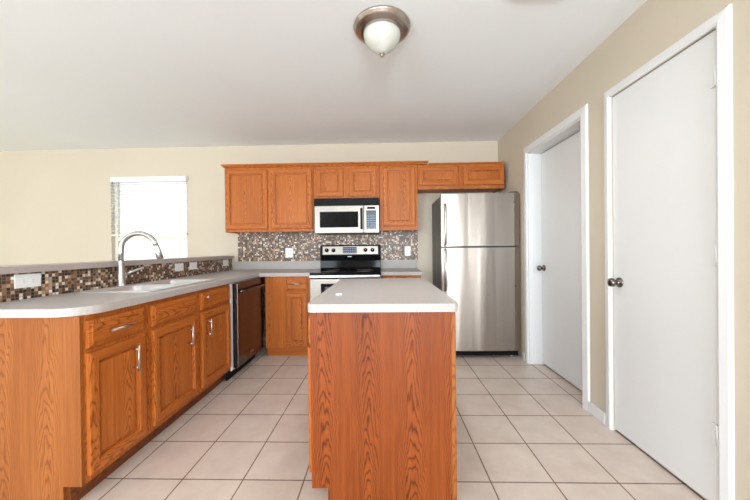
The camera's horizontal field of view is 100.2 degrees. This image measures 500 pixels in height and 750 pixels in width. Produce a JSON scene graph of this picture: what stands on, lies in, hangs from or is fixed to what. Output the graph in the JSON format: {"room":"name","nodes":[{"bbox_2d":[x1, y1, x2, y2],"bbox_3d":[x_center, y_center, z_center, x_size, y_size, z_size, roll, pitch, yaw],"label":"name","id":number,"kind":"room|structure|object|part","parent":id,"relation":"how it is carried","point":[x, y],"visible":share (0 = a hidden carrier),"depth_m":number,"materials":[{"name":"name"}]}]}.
{"room":"kitchen","nodes":[
{"label":"kitchen","id":0,"kind":"room"},
{"bbox_2d":[0,141,497,340],"bbox_3d":[-1.940,-0.081,4.089,8.900,2.497,0.120,-1,0,2],"label":"wall","id":1,"kind":"structure","parent":0,"point":[56,207],"depth_m":4.06,"materials":[{"name":"paint"}]},
{"bbox_2d":[114,182,187,260],"bbox_3d":[-2.917,-0.278,4.095,1.000,1.312,0.120,-1,0,2],"label":"window","id":2,"kind":"structure","parent":1,"relation":"in","point":[117,218],"depth_m":4.12,"materials":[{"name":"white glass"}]},
{"bbox_2d":[110,176,187,235],"bbox_3d":[-2.893,-0.561,4.022,0.986,0.754,0.059,-1,0,2],"label":"window blind","id":3,"kind":"object","parent":2,"relation":"attached to","point":[117,180],"visible":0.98,"depth_m":4.01,"materials":[{"name":"beige plastic"}]},
{"bbox_3d":[-3.292,-0.530,4.016,0.006,0.685,0.005,-1,0,2],"label":"ladder cord","id":4,"kind":"part","parent":3,"relation":"part of","materials":[{"name":"white fabric"}]},
{"bbox_3d":[-2.890,-0.195,4.029,0.980,0.022,0.040,-1,0,2],"label":"rail","id":5,"kind":"part","parent":3,"relation":"part of","materials":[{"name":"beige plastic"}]},
{"bbox_3d":[-2.553,-0.538,3.995,0.006,0.685,0.005,-1,0,2],"label":"ladder cord","id":6,"kind":"part","parent":3,"relation":"part of","materials":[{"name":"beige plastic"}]},
{"bbox_3d":[-2.915,-0.148,4.125,0.920,0.052,0.040,-1,0,2],"label":"meeting rail","id":7,"kind":"part","parent":2,"relation":"part of","materials":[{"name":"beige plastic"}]},
{"bbox_2d":[225,167,314,233],"bbox_3d":[-1.238,-0.591,3.834,1.050,0.756,0.345,-1,0,2],"label":"upper cabinet","id":8,"kind":"object","parent":1,"relation":"attached to","point":[271,199],"visible":0.94,"depth_m":3.67,"materials":[{"name":"brown wood"}]},
{"bbox_3d":[-1.504,-0.590,3.679,0.490,0.691,0.021,-1,0,2],"label":"door","id":9,"kind":"part","parent":8,"relation":"part of","materials":[{"name":"brown wood"}]},
{"bbox_3d":[-0.972,-0.595,3.664,0.479,0.691,0.021,-1,0,2],"label":"door","id":10,"kind":"part","parent":8,"relation":"part of","materials":[{"name":"brown wood"}]},
{"bbox_2d":[220,161,503,167],"bbox_3d":[-0.157,-0.996,3.795,3.285,0.040,0.357,-1,0,2],"label":"crown molding","id":11,"kind":"structure","parent":8,"relation":"on","point":[381,162],"depth_m":3.64,"materials":[{"name":"brown wood"}]},
{"bbox_2d":[233,261,320,269],"bbox_3d":[-1.250,0.195,3.998,1.138,0.104,0.010,-1,0,2],"label":"backsplash","id":12,"kind":"structure","parent":1,"relation":"attached to","point":[245,265],"depth_m":3.99,"materials":[{"name":"grey laminate"}]},
{"bbox_2d":[285,248,292,257],"bbox_3d":[-1.091,0.035,3.994,0.100,0.120,0.008,-1,0,2],"label":"outlet","id":13,"kind":"object","parent":1,"relation":"attached to","point":[288,251],"visible":1,"depth_m":3.99,"materials":[{"name":"white plastic"}]},
{"bbox_2d":[238,230,417,260],"bbox_3d":[-0.607,-0.056,3.989,2.294,0.380,0.008,-1,0,2],"label":"backsplash","id":14,"kind":"structure","parent":1,"relation":"attached to","point":[266,246],"depth_m":3.99,"materials":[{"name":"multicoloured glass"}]},
{"bbox_2d":[314,166,379,202],"bbox_3d":[-0.330,-0.786,3.808,0.764,0.385,0.345,-1,0,2],"label":"upper cabinet","id":15,"kind":"object","parent":1,"relation":"attached to","point":[329,181],"visible":0.85,"depth_m":3.65,"materials":[{"name":"brown wood"}]},
{"bbox_3d":[-0.525,-0.783,3.651,0.311,0.325,0.021,-1,0,2],"label":"door","id":16,"kind":"part","parent":15,"relation":"part of","materials":[{"name":"brown wood"}]},
{"bbox_2d":[314,198,379,234],"bbox_3d":[-0.316,-0.393,3.754,0.737,0.398,0.438,-1,0,2],"label":"microwave","id":17,"kind":"object","parent":15,"relation":"attached to","point":[333,216],"visible":1,"depth_m":3.56,"materials":[{"name":"grey metal"}]},
{"bbox_3d":[-0.409,-0.348,3.576,0.561,0.312,0.018,-1,0,2],"label":"door","id":18,"kind":"part","parent":17,"relation":"part of","materials":[{"name":"silver metal"}]},
{"bbox_3d":[-0.153,-0.354,3.546,0.025,0.240,0.030,-1,0,2],"label":"handle","id":19,"kind":"part","parent":17,"relation":"part of","materials":[{"name":"black plastic"}]},
{"bbox_3d":[-0.039,-0.352,3.566,0.174,0.312,0.018,-1,0,2],"label":"control panel","id":20,"kind":"part","parent":17,"relation":"part of","materials":[{"name":"silver metal"}]},
{"bbox_3d":[-0.144,-0.787,3.641,0.314,0.325,0.021,-1,0,2],"label":"door","id":21,"kind":"part","parent":15,"relation":"part of","materials":[{"name":"brown wood"}]},
{"bbox_2d":[379,165,417,231],"bbox_3d":[0.277,-0.607,3.792,0.438,0.756,0.345,-1,0,2],"label":"upper cabinet","id":22,"kind":"object","parent":1,"relation":"attached to","point":[398,183],"visible":1,"depth_m":3.63,"materials":[{"name":"brown wood"}]},
{"bbox_2d":[381,260,416,267],"bbox_3d":[0.302,0.178,3.955,0.440,0.104,0.010,-1,0,2],"label":"backsplash","id":23,"kind":"structure","parent":1,"relation":"attached to","point":[385,263],"depth_m":3.95,"materials":[{"name":"grey laminate"}]},
{"bbox_2d":[405,246,410,255],"bbox_3d":[0.411,0.013,3.953,0.074,0.120,0.008,-1,0,2],"label":"outlet","id":24,"kind":"object","parent":1,"relation":"attached to","point":[407,248],"visible":1,"depth_m":3.95,"materials":[{"name":"white plastic"}]},
{"bbox_2d":[417,164,503,193],"bbox_3d":[0.993,-0.846,3.772,0.992,0.283,0.345,-1,0,2],"label":"upper cabinet","id":25,"kind":"object","parent":1,"relation":"attached to","point":[462,178],"visible":0.94,"depth_m":3.61,"materials":[{"name":"brown wood"}]},
{"bbox_3d":[0.730,-0.852,3.617,0.452,0.213,0.021,-1,0,2],"label":"door","id":26,"kind":"part","parent":25,"relation":"part of","materials":[{"name":"brown wood"}]},
{"bbox_3d":[1.246,-0.858,3.603,0.463,0.213,0.021,-1,0,2],"label":"door","id":27,"kind":"part","parent":25,"relation":"part of","materials":[{"name":"brown wood"}]},
{"bbox_2d":[0,0,646,150],"bbox_3d":[-2.072,-1.357,-0.253,8.900,0.100,8.795,-1,0,2],"label":"ceiling","id":28,"kind":"structure","parent":0,"point":[75,74],"depth_m":2.31,"materials":[{"name":"paint"}]},
{"bbox_2d":[353,5,410,57],"bbox_3d":[0.042,-1.246,1.878,0.342,0.186,0.342,-1,0,2],"label":"ceiling light","id":29,"kind":"object","parent":28,"relation":"attached to","point":[381,28],"visible":1,"depth_m":1.80,"materials":[{"name":"white glass"}]},
{"bbox_2d":[80,341,705,499],"bbox_3d":[-2.044,1.240,-0.241,8.900,0.100,8.795,-1,0,2],"label":"floor","id":30,"kind":"structure","parent":0,"point":[525,431],"depth_m":1.84,"materials":[{"name":"beige tile"}]},
{"bbox_2d":[0,303,147,499],"bbox_3d":[-1.579,0.739,1.617,0.638,0.874,0.397,-1,0,2],"label":"base cabinet","id":31,"kind":"object","parent":30,"relation":"on","point":[73,390],"visible":0.92,"depth_m":1.42,"materials":[{"name":"brown wood"}]},
{"bbox_3d":[-1.613,0.740,1.429,0.580,0.874,0.019,-1,0,2],"label":"panel","id":32,"kind":"part","parent":31,"relation":"part of","materials":[{"name":"brown wood"}]},
{"bbox_3d":[-1.329,0.683,1.619,0.019,0.770,0.377,-1,0,2],"label":"frame","id":33,"kind":"part","parent":31,"relation":"part of","materials":[{"name":"brown wood"}]},
{"bbox_3d":[-1.312,0.388,1.606,0.021,0.126,0.340,-1,0,2],"label":"drawer","id":34,"kind":"part","parent":31,"relation":"part of","materials":[{"name":"brown wood"}]},
{"bbox_3d":[-1.308,0.754,1.608,0.021,0.562,0.340,-1,0,2],"label":"door","id":35,"kind":"part","parent":31,"relation":"part of","materials":[{"name":"brown wood"}]},
{"bbox_3d":[-1.283,0.389,1.593,0.038,0.012,0.140,-1,0,2],"label":"bar pull","id":36,"kind":"part","parent":31,"relation":"part of","materials":[{"name":"silver metal"}]},
{"bbox_3d":[-1.278,0.580,1.683,0.038,0.135,0.011,-1,0,2],"label":"bar pull","id":37,"kind":"part","parent":31,"relation":"part of","materials":[{"name":"silver metal"}]},
{"bbox_2d":[136,291,198,452],"bbox_3d":[-1.562,0.736,2.063,0.629,0.874,0.493,-1,0,2],"label":"base cabinet","id":38,"kind":"object","parent":30,"relation":"on","point":[171,322],"visible":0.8,"depth_m":2.00,"materials":[{"name":"brown wood"}]},
{"bbox_2d":[0,261,320,317],"bbox_3d":[-1.291,0.221,2.693,1.148,0.143,2.621,-1,0,2],"label":"countertop","id":39,"kind":"structure","parent":38,"relation":"on","point":[71,304],"depth_m":1.80,"materials":[{"name":"grey laminate"}]},
{"bbox_2d":[116,231,163,285],"bbox_3d":[-1.659,0.059,2.247,0.336,0.386,0.120,-1,0,2],"label":"kitchen faucet","id":40,"kind":"object","parent":39,"relation":"on","point":[121,274],"visible":1,"depth_m":2.20,"materials":[{"name":"silver metal"}]},
{"bbox_3d":[-1.765,0.159,2.274,0.035,0.059,0.113,0,0,45],"label":"lever handle","id":41,"kind":"part","parent":40,"relation":"part of","materials":[{"name":"silver metal"}]},
{"bbox_3d":[-1.672,-0.029,2.216,0.286,0.208,0.032,-1,0,2],"label":"spout","id":42,"kind":"part","parent":40,"relation":"part of","materials":[{"name":"silver metal"}]},
{"bbox_2d":[79,279,215,292],"bbox_3d":[-1.589,0.348,2.306,0.460,0.193,0.800,-1,0,2],"label":"sink","id":43,"kind":"object","parent":39,"relation":"in","point":[151,286],"visible":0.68,"depth_m":2.28,"materials":[{"name":"metal"}]},
{"bbox_3d":[-1.574,0.350,2.111,0.352,0.190,0.354,-1,0,2],"label":"bowl","id":44,"kind":"part","parent":43,"relation":"part of","materials":[{"name":"metal"}]},
{"bbox_3d":[-1.564,0.348,2.499,0.352,0.190,0.354,-1,0,2],"label":"bowl","id":45,"kind":"part","parent":43,"relation":"part of","materials":[{"name":"metal"}]},
{"bbox_3d":[-1.300,0.386,2.057,0.021,0.126,0.438,-1,0,2],"label":"drawer","id":46,"kind":"part","parent":38,"relation":"part of","materials":[{"name":"brown wood"}]},
{"bbox_3d":[-1.296,0.752,2.059,0.021,0.562,0.438,-1,0,2],"label":"door","id":47,"kind":"part","parent":38,"relation":"part of","materials":[{"name":"brown wood"}]},
{"bbox_3d":[-1.265,0.595,2.160,0.038,0.135,0.011,-1,0,2],"label":"bar pull","id":48,"kind":"part","parent":38,"relation":"part of","materials":[{"name":"silver metal"}]},
{"bbox_2d":[189,284,230,408],"bbox_3d":[-1.549,0.734,2.552,0.629,0.874,0.485,-1,0,2],"label":"base cabinet","id":49,"kind":"object","parent":30,"relation":"on","point":[213,304],"visible":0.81,"depth_m":2.50,"materials":[{"name":"brown wood"}]},
{"bbox_3d":[-1.259,0.592,2.393,0.038,0.135,0.011,-1,0,2],"label":"bar pull","id":50,"kind":"part","parent":49,"relation":"part of","materials":[{"name":"silver metal"}]},
{"bbox_3d":[-1.286,0.383,2.545,0.021,0.126,0.430,-1,0,2],"label":"drawer","id":51,"kind":"part","parent":49,"relation":"part of","materials":[{"name":"brown wood"}]},
{"bbox_3d":[-1.282,0.749,2.547,0.021,0.562,0.430,-1,0,2],"label":"door","id":52,"kind":"part","parent":49,"relation":"part of","materials":[{"name":"brown wood"}]},
{"bbox_2d":[225,277,264,380],"bbox_3d":[-1.496,0.734,3.101,0.664,0.868,0.606,-1,0,2],"label":"dishwasher","id":53,"kind":"object","parent":30,"relation":"on","point":[246,296],"visible":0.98,"depth_m":2.97,"materials":[{"name":"black metal"}]},
{"bbox_3d":[-1.317,1.121,3.098,0.015,0.089,0.606,-1,0,2],"label":"kick plate","id":54,"kind":"part","parent":53,"relation":"part of","materials":[{"name":"black plastic"}]},
{"bbox_3d":[-1.234,0.677,3.105,0.026,0.756,0.583,-1,0,2],"label":"door","id":55,"kind":"part","parent":53,"relation":"part of","materials":[{"name":"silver metal"}]},
{"bbox_3d":[-1.198,0.375,3.102,0.061,0.025,0.546,-1,0,2],"label":"handle","id":56,"kind":"part","parent":53,"relation":"part of","materials":[{"name":"silver metal"}]},
{"bbox_2d":[265,276,309,355],"bbox_3d":[-0.935,0.722,3.671,0.485,0.874,0.668,-1,0,2],"label":"base cabinet","id":57,"kind":"object","parent":30,"relation":"on","point":[287,298],"visible":0.76,"depth_m":3.40,"materials":[{"name":"brown wood"}]},
{"bbox_3d":[-0.846,0.366,3.381,0.227,0.130,0.021,-1,0,2],"label":"drawer","id":58,"kind":"part","parent":57,"relation":"part of","materials":[{"name":"brown wood"}]},
{"bbox_3d":[-0.842,0.749,3.382,0.227,0.570,0.021,-1,0,2],"label":"door","id":59,"kind":"part","parent":57,"relation":"part of","materials":[{"name":"brown wood"}]},
{"bbox_2d":[309,245,380,300],"bbox_3d":[-0.305,0.545,3.626,0.753,1.214,0.683,-1,0,2],"label":"range","id":60,"kind":"object","parent":30,"relation":"on","point":[338,262],"visible":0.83,"depth_m":3.86,"materials":[{"name":"grey metal"}]},
{"bbox_3d":[-0.312,0.616,3.325,0.749,0.627,0.034,-1,0,2],"label":"oven door","id":61,"kind":"part","parent":60,"relation":"part of","materials":[{"name":"silver metal"}]},
{"bbox_3d":[-0.317,0.277,3.292,0.749,0.030,0.018,-1,0,2],"label":"handle","id":62,"kind":"part","parent":60,"relation":"part of","materials":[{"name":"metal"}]},
{"bbox_2d":[310,269,380,274],"bbox_3d":[-0.309,0.246,3.599,0.753,0.022,0.585,-1,0,2],"label":"cooktop","id":63,"kind":"object","parent":60,"relation":"in","point":[322,271],"depth_m":3.35,"materials":[{"name":"black glass"}]},
{"bbox_3d":[-0.304,0.003,3.864,0.683,0.100,0.014,-1,0,2],"label":"control panel","id":64,"kind":"part","parent":60,"relation":"part of","materials":[{"name":"silver metal"}]},
{"bbox_2d":[308,312,456,499],"bbox_3d":[0.043,0.719,2.039,0.692,0.874,1.188,-1,0,2],"label":"kitchen island","id":65,"kind":"object","parent":30,"relation":"on","point":[382,385],"visible":0.75,"depth_m":1.45,"materials":[{"name":"brown wood"}]},
{"bbox_3d":[-0.306,0.377,1.658,0.021,0.126,0.345,-1,0,2],"label":"drawer","id":66,"kind":"part","parent":65,"relation":"part of","materials":[{"name":"brown wood"}]},
{"bbox_3d":[-0.302,0.758,1.660,0.021,0.592,0.345,-1,0,2],"label":"door","id":67,"kind":"part","parent":65,"relation":"part of","materials":[{"name":"brown wood"}]},
{"bbox_2d":[308,278,457,312],"bbox_3d":[0.049,0.262,2.039,0.695,0.038,1.223,-1,0,2],"label":"island countertop","id":68,"kind":"structure","parent":65,"relation":"on","point":[363,294],"depth_m":1.60,"materials":[{"name":"grey laminate"}]},
{"bbox_3d":[0.378,0.716,2.030,0.022,0.874,1.188,-1,0,2],"label":"corner trim","id":69,"kind":"part","parent":65,"relation":"part of","materials":[{"name":"brown wood"}]},
{"bbox_2d":[381,275,420,277],"bbox_3d":[0.292,0.709,3.637,0.426,0.874,0.668,-1,0,2],"label":"base cabinet","id":70,"kind":"object","parent":30,"relation":"on","point":[407,276],"visible":0.12,"depth_m":3.36,"materials":[{"name":"brown wood"}]},
{"bbox_3d":[0.283,0.354,3.350,0.365,0.130,0.021,-1,0,2],"label":"drawer","id":71,"kind":"part","parent":70,"relation":"part of","materials":[{"name":"brown wood"}]},
{"bbox_2d":[381,260,422,275],"bbox_3d":[0.294,0.199,3.648,0.440,0.143,0.624,-1,0,2],"label":"countertop","id":72,"kind":"structure","parent":70,"relation":"on","point":[389,267],"depth_m":3.92,"materials":[{"name":"grey laminate"}]},
{"bbox_2d":[432,191,519,355],"bbox_3d":[1.116,0.262,3.569,0.817,1.750,0.706,-1,0,2],"label":"refrigerator","id":73,"kind":"object","parent":30,"relation":"on","point":[476,253],"visible":0.86,"depth_m":3.27,"materials":[{"name":"grey metal"}]},
{"bbox_3d":[0.729,-0.265,3.256,0.028,0.447,0.065,-1,0,2],"label":"handle","id":74,"kind":"part","parent":73,"relation":"part of","materials":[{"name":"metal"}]},
{"bbox_3d":[0.735,0.208,3.259,0.028,0.452,0.065,-1,0,2],"label":"handle","id":75,"kind":"part","parent":73,"relation":"part of","materials":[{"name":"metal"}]},
{"bbox_3d":[1.103,-0.317,3.304,0.817,0.555,0.068,-1,0,2],"label":"freezer door","id":76,"kind":"part","parent":73,"relation":"part of","materials":[{"name":"silver metal"}]},
{"bbox_3d":[1.112,0.515,3.308,0.817,1.084,0.068,-1,0,2],"label":"fridge door","id":77,"kind":"part","parent":73,"relation":"part of","materials":[{"name":"silver metal"}]},
{"bbox_2d":[498,0,749,499],"bbox_3d":[1.514,-0.096,-0.404,0.168,2.497,8.675,-1,0,2],"label":"wall","id":78,"kind":"structure","parent":0,"point":[656,25],"depth_m":1.86,"materials":[{"name":"paint"}]},
{"bbox_2d":[523,103,589,411],"bbox_3d":[1.592,0.052,2.700,0.185,2.168,1.000,-1,0,2],"label":"door","id":79,"kind":"structure","parent":78,"relation":"in","point":[555,165],"depth_m":2.78,"materials":[{"name":"white paint"}]},
{"bbox_3d":[1.621,0.176,3.068,0.065,0.062,0.062,-1,0,2],"label":"knob","id":80,"kind":"part","parent":79,"relation":"part of","materials":[{"name":"grey metal"}]},
{"bbox_3d":[1.660,0.088,2.698,0.035,2.068,0.824,-1,0,2],"label":"panel","id":81,"kind":"part","parent":79,"relation":"part of","materials":[{"name":"white paint"}]},
{"bbox_2d":[589,402,605,424],"bbox_3d":[1.505,1.103,2.124,0.014,0.075,0.163,-1,0,2],"label":"baseboard","id":82,"kind":"structure","parent":78,"relation":"attached to","point":[594,410],"depth_m":2.11,"materials":[{"name":"white paint"}]},
{"bbox_2d":[604,3,734,499],"bbox_3d":[1.508,0.063,1.665,0.161,2.158,0.744,-1,0,2],"label":"door","id":83,"kind":"structure","parent":78,"relation":"in","point":[672,282],"depth_m":1.55,"materials":[{"name":"white paint"}]},
{"bbox_3d":[1.470,0.199,1.929,0.065,0.062,0.062,-1,0,2],"label":"knob","id":84,"kind":"part","parent":83,"relation":"part of","materials":[{"name":"grey metal"}]},
{"bbox_3d":[-1.927,0.647,2.733,0.115,1.055,2.597,-1,0,2],"label":"wall","id":85,"kind":"structure","parent":0,"visible":0},
{"bbox_2d":[14,273,40,288],"bbox_3d":[-1.890,0.167,1.710,0.008,0.074,0.127,-1,0,2],"label":"outlet","id":86,"kind":"object","parent":85,"relation":"attached to","point":[34,279],"visible":1,"depth_m":1.71,"materials":[{"name":"white plastic"}]},
{"bbox_2d":[21,278,26,283],"bbox_3d":[-1.888,0.167,1.688,0.002,0.031,0.032,-1,0,2],"label":"socket","id":87,"kind":"object","parent":86,"relation":"attached to","point":[23,280],"depth_m":1.69,"materials":[{"name":"white plastic"}]},
{"bbox_2d":[30,277,35,282],"bbox_3d":[-1.886,0.167,1.732,0.002,0.031,0.032,-1,0,2],"label":"socket","id":88,"kind":"object","parent":86,"relation":"attached to","point":[32,279],"depth_m":1.73,"materials":[{"name":"white plastic"}]},
{"bbox_2d":[0,259,231,301],"bbox_3d":[-1.870,0.189,2.734,0.008,0.141,2.586,-1,0,2],"label":"backsplash","id":89,"kind":"structure","parent":85,"relation":"attached to","point":[64,281],"depth_m":2.09,"materials":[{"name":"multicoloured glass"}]},
{"bbox_2d":[0,256,233,274],"bbox_3d":[-1.933,0.100,2.715,0.185,0.038,2.625,-1,0,2],"label":"bar ledge","id":90,"kind":"object","parent":85,"relation":"on","point":[9,269],"visible":1,"depth_m":2.06,"materials":[{"name":"beige laminate"}]},
{"bbox_2d":[175,263,183,270],"bbox_3d":[-1.855,0.162,2.978,0.008,0.074,0.120,-1,0,2],"label":"outlet","id":91,"kind":"object","parent":85,"relation":"attached to","point":[178,266],"visible":1,"depth_m":2.98,"materials":[{"name":"white plastic"}]},
{"bbox_2d":[189,262,196,269],"bbox_3d":[-1.849,0.161,3.197,0.008,0.074,0.120,-1,0,2],"label":"outlet","id":92,"kind":"object","parent":85,"relation":"attached to","point":[193,265],"visible":1,"depth_m":3.19,"materials":[{"name":"white plastic"}]},
{"bbox_2d":[223,260,227,265],"bbox_3d":[-1.831,0.158,3.852,0.008,0.074,0.120,-1,0,2],"label":"outlet","id":93,"kind":"object","parent":85,"relation":"attached to","point":[225,262],"visible":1,"depth_m":3.84,"materials":[{"name":"white plastic"}]}
]}

